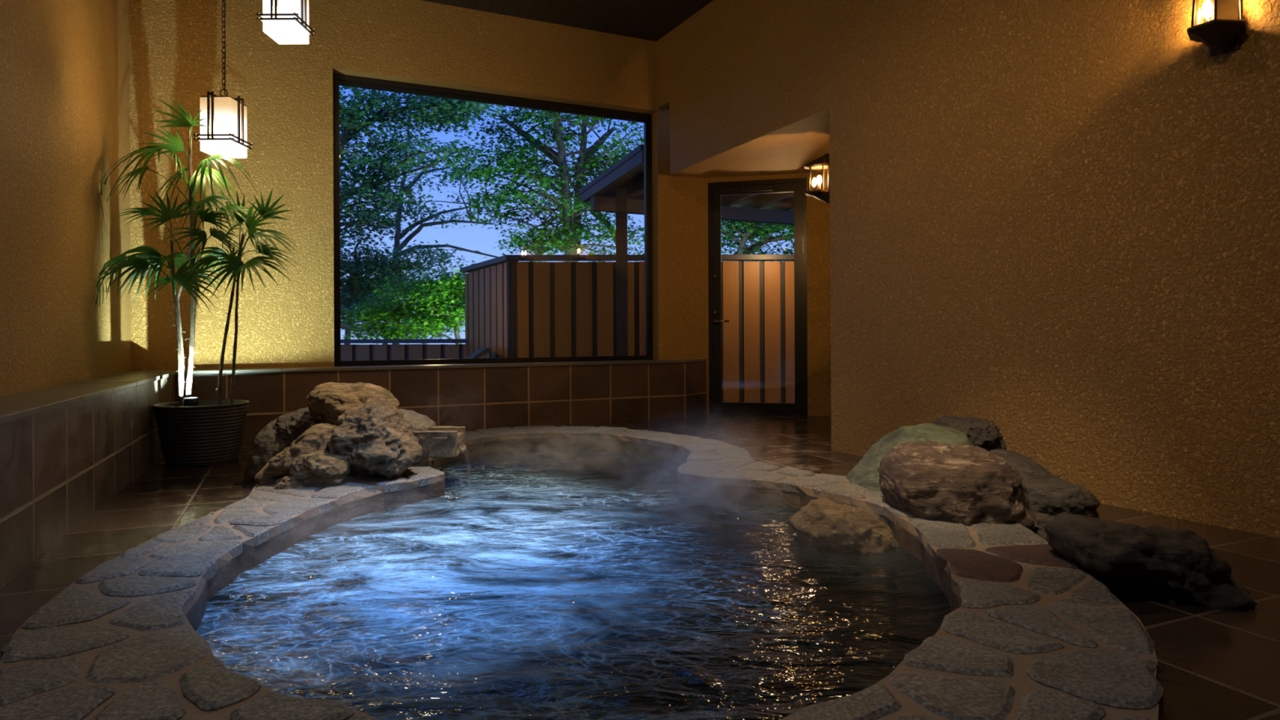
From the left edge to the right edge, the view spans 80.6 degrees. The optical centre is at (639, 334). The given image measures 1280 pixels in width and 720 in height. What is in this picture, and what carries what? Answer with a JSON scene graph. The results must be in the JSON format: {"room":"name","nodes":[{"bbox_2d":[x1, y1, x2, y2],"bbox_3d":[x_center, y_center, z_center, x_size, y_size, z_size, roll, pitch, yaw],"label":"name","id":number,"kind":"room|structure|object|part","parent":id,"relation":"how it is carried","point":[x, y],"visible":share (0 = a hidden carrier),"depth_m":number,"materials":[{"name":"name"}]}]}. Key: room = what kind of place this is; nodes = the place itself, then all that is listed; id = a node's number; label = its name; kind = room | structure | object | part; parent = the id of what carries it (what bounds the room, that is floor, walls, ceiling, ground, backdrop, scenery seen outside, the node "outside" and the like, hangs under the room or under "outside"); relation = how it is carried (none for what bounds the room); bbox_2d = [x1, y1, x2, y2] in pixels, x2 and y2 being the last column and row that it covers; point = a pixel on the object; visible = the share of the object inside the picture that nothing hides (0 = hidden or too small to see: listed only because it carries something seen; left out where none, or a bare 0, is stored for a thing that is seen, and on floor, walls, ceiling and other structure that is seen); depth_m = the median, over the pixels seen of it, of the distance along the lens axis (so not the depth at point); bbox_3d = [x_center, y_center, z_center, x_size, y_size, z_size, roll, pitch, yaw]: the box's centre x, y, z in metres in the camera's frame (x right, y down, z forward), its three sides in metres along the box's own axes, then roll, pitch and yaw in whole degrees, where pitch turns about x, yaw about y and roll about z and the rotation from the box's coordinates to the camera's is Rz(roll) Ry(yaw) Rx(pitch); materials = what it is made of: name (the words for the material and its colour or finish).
{"room":"spa","nodes":[
{"label":"spa","id":0,"kind":"room"},
{"bbox_2d":[0,0,131,395],"bbox_3d":[-2.101,-0.884,1.822,0.250,3.790,7.100,0,0,-23],"label":"wall","id":1,"kind":"structure","parent":0,"point":[64,64],"depth_m":3.53,"materials":[{"name":"paint"}]},
{"bbox_2d":[0,375,174,587],"bbox_3d":[-1.788,0.580,1.746,0.290,0.658,6.536,0,0,-23],"label":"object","id":2,"kind":"structure","parent":1,"relation":"attached to","point":[59,466],"depth_m":2.68,"materials":[{"name":"tile"}]},
{"bbox_2d":[0,369,177,424],"bbox_3d":[-1.823,0.240,1.839,0.300,0.023,6.734,0,0,-23],"label":"wall ledge","id":3,"kind":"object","parent":1,"relation":"attached to","point":[15,406],"depth_m":2.98,"materials":[{"name":"stone"}]},
{"bbox_2d":[128,0,706,370],"bbox_3d":[-1.906,-0.885,5.627,5.536,3.790,0.264,0,0,-25],"label":"wall","id":4,"kind":"structure","parent":0,"point":[286,90],"depth_m":5.29,"materials":[{"name":"paint"}]},
{"bbox_2d":[174,361,706,443],"bbox_3d":[-1.342,0.578,5.650,4.368,0.658,0.249,0,0,-24],"label":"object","id":5,"kind":"structure","parent":4,"relation":"attached to","point":[478,397],"depth_m":5.67,"materials":[{"name":"tile"}]},
{"bbox_2d":[177,359,706,374],"bbox_3d":[-1.171,0.237,5.716,3.976,0.022,0.242,0,0,-25],"label":"trim","id":6,"kind":"structure","parent":4,"relation":"attached to","point":[676,361],"depth_m":5.49,"materials":[{"name":"stone"}]},
{"bbox_2d":[333,73,653,366],"bbox_3d":[-1.073,-0.826,6.032,2.564,2.138,0.080,0,0,-25],"label":"window","id":7,"kind":"structure","parent":4,"relation":"in","point":[339,79],"depth_m":5.95,"materials":[{"name":"black metal"}]},
{"bbox_2d":[421,0,713,41],"bbox_3d":[0.684,-2.554,3.140,6.844,0.120,7.894,0,0,-21],"label":"ceiling","id":8,"kind":"structure","parent":0,"point":[647,20],"depth_m":5.83,"materials":[{"name":"brown wood"}]},
{"bbox_2d":[193,0,253,158],"bbox_3d":[-2.322,-1.739,4.210,0.216,1.479,0.228,0,0,0],"label":"pendant lantern","id":9,"kind":"object","parent":8,"relation":"hanging from","point":[225,116],"visible":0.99,"depth_m":4.12,"materials":[{"name":"metal"}]},
{"bbox_3d":[-2.319,-1.189,4.210,0.216,0.263,0.228,0,0,0],"label":"lamp frame","id":10,"kind":"part","parent":9,"relation":"part of","materials":[{"name":"metal"}]},
{"bbox_3d":[-2.320,-1.309,4.210,0.160,0.030,0.172,0,0,0],"label":"plate","id":11,"kind":"part","parent":9,"relation":"part of","materials":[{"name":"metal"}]},
{"bbox_3d":[-2.319,-1.147,4.210,0.168,0.295,0.180,0,0,0],"label":"lamp shade","id":12,"kind":"part","parent":9,"relation":"part of","materials":[{"name":"white paper"}]},
{"bbox_3d":[-2.323,-1.900,4.210,0.043,1.157,0.023,0,0,-23],"label":"chain","id":13,"kind":"part","parent":9,"relation":"part of","materials":[{"name":"metal"}]},
{"bbox_2d":[256,0,315,44],"bbox_3d":[-1.893,-2.033,4.040,0.216,0.900,0.228,0,0,0],"label":"pendant lantern","id":14,"kind":"object","parent":8,"relation":"hanging from","point":[285,21],"visible":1,"depth_m":3.95,"materials":[{"name":"metal"}]},
{"bbox_2d":[0,402,1279,719],"bbox_3d":[0.008,0.700,3.195,7.553,0.001,9.611,0,0,0],"label":"floor","id":15,"kind":"structure","parent":0,"point":[1213,664],"depth_m":2.38,"materials":[{"name":"tile"}]},
{"bbox_2d":[95,97,298,466],"bbox_3d":[-2.430,-0.303,4.192,1.112,2.031,0.516,0,0,-5],"label":"potted palm","id":16,"kind":"object","parent":15,"relation":"on","point":[210,433],"visible":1,"depth_m":4.14,"materials":[{"name":"plant"}]},
{"bbox_3d":[-2.567,-0.030,4.194,0.066,0.988,0.063,0,0,-34],"label":"stem","id":17,"kind":"part","parent":16,"relation":"part of","materials":[{"name":"plant"}]},
{"bbox_3d":[-2.574,-0.137,4.299,0.150,1.200,0.069,0,0,0],"label":"stem","id":18,"kind":"part","parent":16,"relation":"part of","materials":[{"name":"plant"}]},
{"bbox_2d":[183,397,198,406],"bbox_3d":[-2.473,0.400,4.160,0.072,0.100,0.072,0,0,0],"label":"uplight","id":19,"kind":"object","parent":16,"relation":"on","point":[188,402],"visible":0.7,"depth_m":4.13,"materials":[{"name":"black plastic"}]},
{"bbox_3d":[-2.532,-0.349,4.260,0.088,1.627,0.061,0,0,28],"label":"stem","id":20,"kind":"part","parent":16,"relation":"part of","materials":[{"name":"plant"}]},
{"bbox_2d":[152,399,249,466],"bbox_3d":[-2.442,0.548,4.215,0.468,0.329,0.468,0,0,0],"label":"pot","id":21,"kind":"object","parent":16,"relation":"attached to","point":[210,433],"depth_m":4.05,"materials":[{"name":"ceramic"}]},
{"bbox_3d":[-2.314,-0.052,4.254,0.179,1.029,0.062,0,0,0],"label":"stem","id":22,"kind":"part","parent":16,"relation":"part of","materials":[{"name":"brown plant"}]},
{"bbox_3d":[-2.264,0.013,4.219,0.079,0.900,0.068,0,0,0],"label":"stem","id":23,"kind":"part","parent":16,"relation":"part of","materials":[{"name":"brown plant"}]},
{"bbox_2d":[0,425,1164,719],"bbox_3d":[-0.367,0.963,2.897,2.884,0.678,4.449,0,0,-27],"label":"surround","id":24,"kind":"object","parent":15,"relation":"on","point":[1028,633],"visible":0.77,"depth_m":1.66,"materials":[{"name":"stone"}]},
{"bbox_2d":[240,417,286,487],"bbox_3d":[-1.721,0.561,3.618,0.320,0.336,0.316,0,0,0],"label":"boulder","id":25,"kind":"object","parent":24,"relation":"on","point":[266,445],"visible":0.45,"depth_m":3.48,"materials":[{"name":"stone"}]},
{"bbox_2d":[272,407,322,447],"bbox_3d":[-1.598,0.475,3.671,0.300,0.242,0.373,0,0,0],"label":"boulder","id":26,"kind":"object","parent":25,"relation":"on","point":[289,427],"visible":0.37,"depth_m":3.51,"materials":[{"name":"stone"}]},
{"bbox_2d":[272,474,309,489],"bbox_3d":[-1.452,0.629,3.154,0.165,0.098,0.166,0,0,0],"label":"boulder","id":27,"kind":"object","parent":24,"relation":"on","point":[285,482],"visible":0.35,"depth_m":3.10,"materials":[{"name":"grey stone"}]},
{"bbox_2d":[253,423,337,486],"bbox_3d":[-1.484,0.543,3.291,0.349,0.308,0.322,0,0,0],"label":"boulder","id":28,"kind":"object","parent":24,"relation":"on","point":[315,438],"visible":0.52,"depth_m":3.18,"materials":[{"name":"brown stone"}]},
{"bbox_2d":[288,449,351,486],"bbox_3d":[-1.345,0.560,3.182,0.250,0.151,0.202,0,0,6],"label":"boulder","id":29,"kind":"object","parent":24,"relation":"on","point":[319,468],"visible":0.94,"depth_m":3.11,"materials":[{"name":"stone"}]},
{"bbox_2d":[325,397,422,479],"bbox_3d":[-1.183,0.456,3.360,0.382,0.354,0.436,0,0,14],"label":"boulder","id":30,"kind":"object","parent":24,"relation":"on","point":[375,438],"visible":0.96,"depth_m":3.22,"materials":[{"name":"stone"}]},
{"bbox_2d":[306,382,399,426],"bbox_3d":[-1.351,0.379,3.567,0.396,0.301,0.377,0,0,0],"label":"boulder","id":31,"kind":"object","parent":30,"relation":"on","point":[328,401],"visible":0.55,"depth_m":3.45,"materials":[{"name":"brown stone"}]},
{"bbox_2d":[413,426,466,457],"bbox_3d":[-1.081,0.528,3.710,0.406,0.128,0.225,0,0,0],"label":"spout","id":32,"kind":"object","parent":24,"relation":"on","point":[439,442],"visible":0.54,"depth_m":3.60,"materials":[{"name":"stone"}]},
{"bbox_2d":[397,408,436,431],"bbox_3d":[-1.154,0.473,3.849,0.249,0.179,0.308,0,0,0],"label":"boulder","id":33,"kind":"object","parent":32,"relation":"on","point":[420,422],"visible":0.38,"depth_m":3.78,"materials":[{"name":"grey stone"}]},
{"bbox_2d":[195,448,951,719],"bbox_3d":[-0.157,0.731,2.986,2.179,0.001,3.847,0,0,0],"label":"pool water","id":34,"kind":"object","parent":24,"relation":"in","point":[542,584],"visible":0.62,"depth_m":2.03,"materials":[{"name":"blue liquid"}]},
{"bbox_2d":[788,497,897,553],"bbox_3d":[0.713,0.711,2.661,0.372,0.248,0.340,0,0,-14],"label":"boulder","id":35,"kind":"object","parent":34,"relation":"in","point":[823,523],"visible":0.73,"depth_m":2.54,"materials":[{"name":"brown stone"}]},
{"bbox_2d":[846,422,973,491],"bbox_3d":[1.130,0.514,3.179,0.541,0.270,0.507,0,0,0],"label":"boulder","id":36,"kind":"object","parent":24,"relation":"on","point":[865,474],"visible":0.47,"depth_m":3.10,"materials":[{"name":"green stone"}]},
{"bbox_2d":[933,414,1006,451],"bbox_3d":[1.456,0.462,3.349,0.262,0.196,0.380,0,0,0],"label":"boulder","id":37,"kind":"object","parent":36,"relation":"on","point":[984,433],"visible":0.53,"depth_m":3.22,"materials":[{"name":"stone"}]},
{"bbox_2d":[877,440,1038,530],"bbox_3d":[1.134,0.522,2.723,0.507,0.255,0.558,0,0,-3],"label":"boulder","id":38,"kind":"object","parent":24,"relation":"on","point":[966,484],"visible":0.87,"depth_m":2.52,"materials":[{"name":"brown stone"}]},
{"bbox_2d":[988,448,1063,480],"bbox_3d":[1.511,0.583,2.952,0.301,0.259,0.421,0,0,0],"label":"boulder","id":39,"kind":"object","parent":15,"relation":"on","point":[1028,468],"visible":0.26,"depth_m":2.83,"materials":[{"name":"grey stone"}]},
{"bbox_2d":[1031,511,1054,540],"bbox_3d":[1.370,0.650,2.617,0.179,0.077,0.266,0,0,0],"label":"boulder","id":40,"kind":"object","parent":15,"relation":"on","point":[1042,519],"visible":0.24,"depth_m":2.54,"materials":[{"name":"grey stone"}]},
{"bbox_2d":[1021,477,1100,519],"bbox_3d":[1.514,0.619,2.781,0.285,0.188,0.349,0,0,0],"label":"boulder","id":41,"kind":"object","parent":15,"relation":"on","point":[1054,497],"visible":0.44,"depth_m":2.66,"materials":[{"name":"grey stone"}]},
{"bbox_2d":[1043,514,1257,611],"bbox_3d":[1.384,0.607,2.050,0.507,0.212,0.348,0,0,0],"label":"boulder","id":42,"kind":"object","parent":15,"relation":"on","point":[1156,562],"visible":0.88,"depth_m":1.93,"materials":[{"name":"stone"}]},
{"bbox_2d":[693,124,830,177],"bbox_3d":[1.115,-1.456,5.921,1.831,0.170,1.936,0,0,35],"label":"ceiling","id":43,"kind":"structure","parent":0,"point":[790,156],"depth_m":5.90,"materials":[{"name":"paint"}]},
{"bbox_2d":[705,171,831,416],"bbox_3d":[1.511,-0.358,6.481,1.920,2.700,0.160,0,0,13],"label":"wall","id":44,"kind":"structure","parent":0,"point":[818,211],"depth_m":6.40,"materials":[{"name":"paint"}]},
{"bbox_2d":[707,177,807,415],"bbox_3d":[1.020,-0.318,6.565,0.845,2.025,0.142,0,0,13],"label":"door","id":45,"kind":"structure","parent":44,"relation":"in","point":[797,186],"depth_m":6.54,"materials":[{"name":"black metal"}]},
{"bbox_3d":[0.704,-0.113,6.596,0.152,0.040,0.055,0,0,16],"label":"handle","id":46,"kind":"part","parent":45,"relation":"part of","materials":[{"name":"metal"}]},
{"bbox_2d":[656,0,1279,537],"bbox_3d":[1.794,-0.904,3.480,0.220,3.790,7.050,0,0,-27],"label":"wall","id":47,"kind":"structure","parent":0,"point":[1055,224],"depth_m":3.29,"materials":[{"name":"paint"}]},
{"bbox_2d":[1186,0,1244,56],"bbox_3d":[2.005,-1.162,2.650,0.191,0.336,0.166,0,0,0],"label":"wall sconce","id":48,"kind":"object","parent":47,"relation":"attached to","point":[1221,26],"visible":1,"depth_m":2.63,"materials":[{"name":"metal"}]},
{"bbox_2d":[1203,17,1211,22],"bbox_3d":[2.018,-1.100,2.686,0.024,0.046,0.024,0,0,0],"label":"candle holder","id":49,"kind":"object","parent":48,"relation":"on","point":[1206,19],"depth_m":2.68,"materials":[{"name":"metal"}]},
{"bbox_3d":[2.017,-1.155,2.686,0.031,0.063,0.031,0,0,0],"label":"bulb","id":50,"kind":"part","parent":48,"relation":"part of","materials":[{"name":"white glass"}]},
{"bbox_3d":[2.014,-1.157,2.649,0.128,0.162,0.136,0,0,-27],"label":"glass pane","id":51,"kind":"part","parent":48,"relation":"part of","materials":[{"name":"glass"}]},
{"bbox_3d":[2.075,-1.155,2.680,0.013,0.313,0.092,0,0,-27],"label":"plate","id":52,"kind":"part","parent":48,"relation":"part of","materials":[{"name":"metal"}]},
{"bbox_3d":[1.663,-0.358,5.533,1.039,2.700,2.009,0,0,0],"label":"wall","id":53,"kind":"structure","parent":0,"visible":0},
{"bbox_2d":[804,153,830,204],"bbox_3d":[1.095,-0.957,4.655,0.171,0.307,0.154,0,0,0],"label":"wall sconce","id":54,"kind":"object","parent":53,"relation":"attached to","point":[823,162],"visible":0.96,"depth_m":4.62,"materials":[{"name":"metal"}]},
{"bbox_2d":[817,184,821,190],"bbox_3d":[1.106,-0.900,4.658,0.021,0.042,0.021,0,0,15],"label":"candle holder","id":55,"kind":"object","parent":54,"relation":"on","point":[819,186],"depth_m":4.65,"materials":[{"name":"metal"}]},
{"bbox_3d":[1.105,-0.951,4.658,0.028,0.057,0.028,0,0,-15],"label":"bulb","id":56,"kind":"part","parent":54,"relation":"part of","materials":[{"name":"white glass"}]},
{"bbox_3d":[1.165,-0.951,4.642,0.012,0.286,0.084,0,0,16],"label":"plate","id":57,"kind":"part","parent":54,"relation":"part of","materials":[{"name":"metal"}]},
{"label":"outside","id":58,"kind":"structure","parent":0,"visible":0},
{"bbox_3d":[0.011,2.250,31.000,80.000,0.100,58.000,0,0,0],"label":"ground","id":59,"kind":"structure","parent":58,"visible":0},
{"bbox_2d":[340,258,436,344],"bbox_3d":[-7.540,-0.035,21.788,3.545,4.652,3.170,0,0,0],"label":"tree","id":60,"kind":"object","parent":59,"relation":"on","point":[417,273],"visible":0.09,"depth_m":21.53,"materials":[{"name":"green plant"}]},
{"bbox_2d":[340,226,453,344],"bbox_3d":[-4.674,0.191,13.251,2.758,4.169,1.752,0,0,-39],"label":"maple tree","id":61,"kind":"object","parent":59,"relation":"on","point":[384,267],"visible":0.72,"depth_m":13.02,"materials":[{"name":"green plant"}]},
{"bbox_2d":[340,266,466,344],"bbox_3d":[-3.013,0.672,10.329,2.500,3.186,1.569,0,0,14],"label":"bush","id":62,"kind":"object","parent":59,"relation":"on","point":[442,312],"visible":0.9,"depth_m":10.04,"materials":[{"name":"green plant"}]},
{"bbox_2d":[339,85,514,333],"bbox_3d":[-3.468,-0.773,10.994,3.303,6.086,2.145,0,0,0],"label":"maple tree","id":63,"kind":"object","parent":59,"relation":"on","point":[442,107],"visible":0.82,"depth_m":10.93,"materials":[{"name":"green plant"}]},
{"bbox_2d":[364,124,498,344],"bbox_3d":[-4.277,-1.038,15.292,3.014,6.626,2.144,0,0,-4],"label":"maple tree","id":64,"kind":"object","parent":59,"relation":"on","point":[398,234],"visible":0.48,"depth_m":15.08,"materials":[{"name":"green plant"}]},
{"bbox_2d":[428,257,487,331],"bbox_3d":[-5.158,-0.089,24.154,3.938,4.730,3.099,0,0,-5],"label":"tree","id":65,"kind":"object","parent":59,"relation":"on","point":[460,300],"visible":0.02,"depth_m":23.42,"materials":[{"name":"green plant"}]},
{"bbox_2d":[444,103,644,262],"bbox_3d":[-1.255,-1.045,12.219,3.451,6.603,2.659,0,0,-4],"label":"maple tree","id":66,"kind":"object","parent":59,"relation":"on","point":[572,228],"visible":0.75,"depth_m":11.92,"materials":[{"name":"green plant"}]},
{"bbox_2d":[720,220,794,262],"bbox_3d":[1.848,0.069,11.692,3.551,4.346,2.132,0,0,0],"label":"maple tree","id":67,"kind":"object","parent":59,"relation":"on","point":[752,230],"visible":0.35,"depth_m":11.50,"materials":[{"name":"green plant"}]},
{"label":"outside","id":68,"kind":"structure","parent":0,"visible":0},
{"bbox_3d":[0.004,0.760,7.500,12.000,0.080,9.000,0,0,0],"label":"deck","id":69,"kind":"object","parent":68,"visible":0},
{"bbox_2d":[340,338,467,360],"bbox_3d":[-2.934,0.412,9.095,2.121,0.705,0.140,0,0,13],"label":"wooden fence","id":70,"kind":"object","parent":69,"relation":"on","point":[418,351],"visible":0.27,"depth_m":9.05,"materials":[{"name":"brown wood"}]},
{"bbox_3d":[-2.934,0.085,9.090,2.115,0.050,0.130,0,0,13],"label":"rail","id":71,"kind":"part","parent":70,"relation":"part of","materials":[{"name":"wood"}]},
{"bbox_2d":[466,346,489,358],"bbox_3d":[-2.103,0.433,7.550,1.140,0.595,0.600,0,0,-16],"label":"lounge chair","id":72,"kind":"object","parent":69,"relation":"on","point":[481,352],"visible":0.15,"depth_m":7.42,"materials":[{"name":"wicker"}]},
{"bbox_2d":[460,254,804,403],"bbox_3d":[-0.128,-0.019,7.741,4.482,1.539,1.251,0,0,17],"label":"wooden fence","id":73,"kind":"object","parent":69,"relation":"on","point":[516,307],"visible":0.41,"depth_m":7.58,"materials":[{"name":"brown wood"}]},
{"bbox_3d":[-1.665,-0.755,8.207,0.130,0.050,1.657,0,0,-29],"label":"rail","id":74,"kind":"part","parent":73,"relation":"part of","materials":[{"name":"wood"}]},
{"bbox_3d":[-1.672,0.020,8.216,0.020,1.477,1.572,0,0,-29],"label":"plank panel","id":75,"kind":"part","parent":73,"relation":"part of","materials":[{"name":"brown wood"}]},
{"bbox_3d":[-1.270,0.012,7.546,0.116,1.489,0.101,0,0,0],"label":"post","id":76,"kind":"part","parent":73,"relation":"part of","materials":[{"name":"black wood"}]},
{"bbox_3d":[-1.262,0.012,7.541,0.060,1.489,0.100,0,0,-2],"label":"post","id":77,"kind":"part","parent":73,"relation":"part of","materials":[{"name":"black wood"}]},
{"bbox_3d":[0.416,-0.766,7.575,3.483,0.050,0.130,0,0,-2],"label":"rail","id":78,"kind":"part","parent":73,"relation":"part of","materials":[{"name":"wood"}]},
{"bbox_2d":[578,143,794,355],"bbox_3d":[1.044,-0.470,8.027,3.000,2.430,1.600,0,0,-25],"label":"pavilion","id":79,"kind":"structure","parent":69,"relation":"on","point":[619,189],"depth_m":7.73,"materials":[{"name":"black wood"}]},
{"bbox_3d":[-0.176,-0.334,7.380,0.110,2.170,0.100,0,0,0],"label":"post","id":80,"kind":"part","parent":79,"relation":"part of","materials":[{"name":"black wood"}]}
]}

